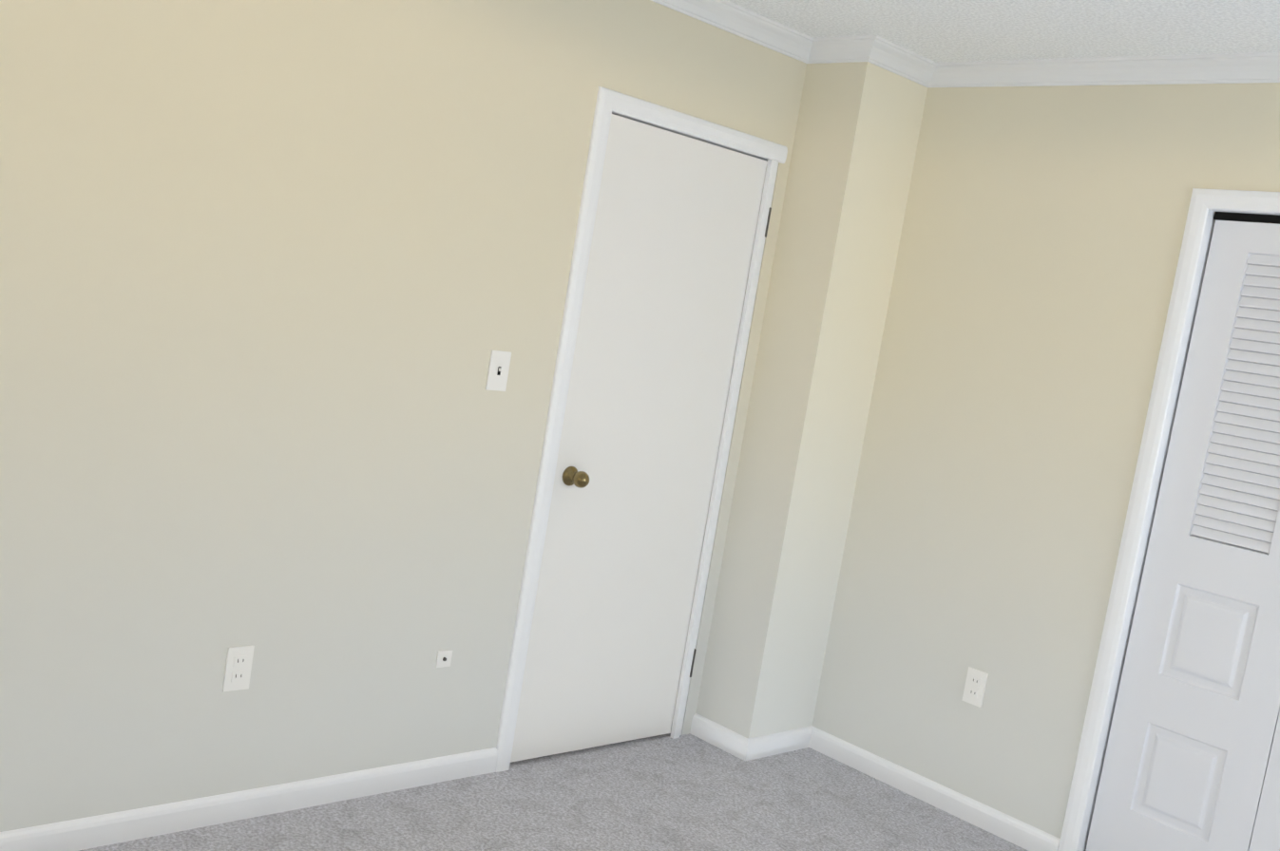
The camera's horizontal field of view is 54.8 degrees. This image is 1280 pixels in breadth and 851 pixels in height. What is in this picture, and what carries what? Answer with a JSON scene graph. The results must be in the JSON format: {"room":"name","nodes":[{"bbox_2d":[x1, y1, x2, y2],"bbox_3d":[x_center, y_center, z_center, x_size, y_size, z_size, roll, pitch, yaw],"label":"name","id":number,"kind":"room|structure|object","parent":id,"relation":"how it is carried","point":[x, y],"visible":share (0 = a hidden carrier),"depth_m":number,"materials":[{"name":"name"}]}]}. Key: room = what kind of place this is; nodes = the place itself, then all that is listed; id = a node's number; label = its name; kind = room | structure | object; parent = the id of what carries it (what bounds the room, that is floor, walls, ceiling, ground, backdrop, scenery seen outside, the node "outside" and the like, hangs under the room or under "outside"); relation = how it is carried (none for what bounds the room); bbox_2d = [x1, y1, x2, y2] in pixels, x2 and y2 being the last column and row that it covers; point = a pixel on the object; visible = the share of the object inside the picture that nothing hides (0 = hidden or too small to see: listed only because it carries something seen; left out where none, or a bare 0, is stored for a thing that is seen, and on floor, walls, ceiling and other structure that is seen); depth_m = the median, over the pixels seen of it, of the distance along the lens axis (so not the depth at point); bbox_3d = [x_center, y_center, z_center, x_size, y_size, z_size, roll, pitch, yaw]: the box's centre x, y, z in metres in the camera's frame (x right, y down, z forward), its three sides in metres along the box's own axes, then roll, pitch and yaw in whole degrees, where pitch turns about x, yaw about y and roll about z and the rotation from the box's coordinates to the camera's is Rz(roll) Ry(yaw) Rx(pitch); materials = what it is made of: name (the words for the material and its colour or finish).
{"room":"empty bedroom","nodes":[
{"label":"empty bedroom","id":0,"kind":"room"},
{"bbox_2d":[0,0,806,832],"bbox_3d":[-1.124,0.296,3.061,4.840,3.455,0.120,4,8,-44],"label":"wall","id":1,"kind":"structure","parent":0,"point":[279,279],"depth_m":3.10,"materials":[{"name":"paint"}]},
{"bbox_2d":[222,645,254,691],"bbox_3d":[-1.024,0.622,3.149,0.070,0.115,0.010,4,8,-44],"label":"electrical outlet","id":2,"kind":"object","parent":1,"relation":"attached to","point":[238,668],"visible":1,"depth_m":3.15,"materials":[{"name":"white plastic"}]},
{"bbox_2d":[0,747,497,850],"bbox_3d":[-1.036,0.996,3.232,1.650,0.075,0.013,4,8,-44],"label":"baseboard","id":3,"kind":"structure","parent":1,"relation":"attached to","point":[102,831],"depth_m":3.21,"materials":[{"name":"white paint"}]},
{"bbox_2d":[435,649,452,668],"bbox_3d":[-0.571,0.684,3.600,0.050,0.050,0.010,4,8,-44],"label":"outlet","id":4,"kind":"object","parent":1,"relation":"attached to","point":[443,659],"visible":1,"depth_m":3.60,"materials":[{"name":"white plastic"}]},
{"bbox_2d":[485,349,511,391],"bbox_3d":[-0.403,-0.155,3.542,0.070,0.115,0.017,4,8,-44],"label":"switch plate","id":5,"kind":"object","parent":1,"relation":"attached to","point":[498,370],"visible":1,"depth_m":3.54,"materials":[{"name":"white plastic"}]},
{"bbox_2d":[510,114,771,763],"bbox_3d":[0.040,0.085,4.015,0.779,2.026,0.116,4,8,-44],"label":"door","id":6,"kind":"structure","parent":1,"relation":"in","point":[671,253],"depth_m":3.99,"materials":[{"name":"white paint"}]},
{"bbox_2d":[495,86,787,772],"bbox_3d":[-0.017,0.050,4.051,0.862,2.098,0.137,4,8,-44],"label":"door frame","id":7,"kind":"structure","parent":1,"relation":"attached to","point":[609,103],"depth_m":3.78,"materials":[{"name":"white paint"}]},
{"bbox_2d":[650,0,840,63],"bbox_3d":[-0.909,-1.357,2.695,4.245,0.067,0.090,4,8,-44],"label":"crown molding","id":8,"kind":"structure","parent":1,"relation":"attached to","point":[723,14],"depth_m":3.98,"materials":[{"name":"white paint"}]},
{"bbox_2d":[78,733,1028,850],"bbox_3d":[0.202,1.393,2.169,5.590,0.100,3.590,4,8,-44],"label":"floor","id":9,"kind":"structure","parent":0,"point":[683,792],"depth_m":3.71,"materials":[{"name":"carpet"}]},
{"bbox_2d":[695,61,927,739],"bbox_3d":[0.599,-0.063,4.361,0.355,2.455,0.255,4,8,-44],"label":"wall column","id":10,"kind":"structure","parent":0,"point":[854,147],"depth_m":4.25,"materials":[{"name":"paint"}]},
{"bbox_2d":[733,725,813,762],"bbox_3d":[0.481,1.129,4.365,0.328,0.075,0.013,4,8,-44],"label":"baseboard","id":11,"kind":"structure","parent":10,"relation":"attached to","point":[756,748],"depth_m":4.35,"materials":[{"name":"white paint"}]},
{"bbox_2d":[844,35,939,87],"bbox_3d":[0.846,-1.211,4.090,0.349,0.067,0.079,4,8,-44],"label":"crown molding","id":12,"kind":"structure","parent":10,"relation":"attached to","point":[926,72],"depth_m":4.07,"materials":[{"name":"white paint"}]},
{"bbox_2d":[725,0,1279,62],"bbox_3d":[0.611,-1.117,1.918,5.590,0.100,3.590,4,8,-44],"label":"ceiling","id":13,"kind":"structure","parent":0,"point":[959,30],"depth_m":3.55,"materials":[{"name":"paint"}]},
{"bbox_2d":[812,82,1279,839],"bbox_3d":[1.744,0.721,3.479,0.120,3.455,3.350,4,8,-44],"label":"wall","id":14,"kind":"structure","parent":0,"point":[1039,250],"depth_m":3.98,"materials":[{"name":"paint"}]},
{"bbox_2d":[809,726,1060,850],"bbox_3d":[0.954,1.227,4.158,0.013,0.075,0.987,4,8,-44],"label":"baseboard","id":15,"kind":"structure","parent":14,"relation":"attached to","point":[1025,836],"depth_m":4.11,"materials":[{"name":"white paint"}]},
{"bbox_2d":[961,667,988,707],"bbox_3d":[1.096,0.860,4.039,0.010,0.115,0.070,4,8,-44],"label":"electrical outlet","id":16,"kind":"object","parent":14,"relation":"attached to","point":[975,687],"visible":1,"depth_m":4.04,"materials":[{"name":"white plastic"}]},
{"bbox_2d":[936,52,1279,87],"bbox_3d":[2.008,-0.931,3.187,0.064,0.067,3.015,4,8,-44],"label":"crown molding","id":17,"kind":"structure","parent":14,"relation":"attached to","point":[1244,67],"depth_m":3.76,"materials":[{"name":"white paint"}]},
{"bbox_2d":[1057,188,1279,850],"bbox_3d":[2.149,0.509,3.067,0.137,2.083,1.926,4,8,-44],"label":"trim","id":18,"kind":"structure","parent":14,"relation":"attached to","point":[1205,205],"depth_m":3.67,"materials":[{"name":"white paint"}]},
{"bbox_2d":[1085,219,1279,850],"bbox_3d":[2.123,0.527,3.055,0.070,1.961,1.783,4,8,-44],"label":"closet door","id":19,"kind":"structure","parent":14,"relation":"in","point":[1192,761],"depth_m":3.56,"materials":[{"name":"white paint"}]},
{"bbox_2d":[1213,211,1279,224],"bbox_3d":[2.305,-0.446,2.972,0.045,0.022,1.806,4,8,-44],"label":"track rail","id":20,"kind":"object","parent":14,"relation":"attached to","point":[1247,218],"visible":0.8,"depth_m":3.53,"materials":[{"name":"black metal"}]}
]}

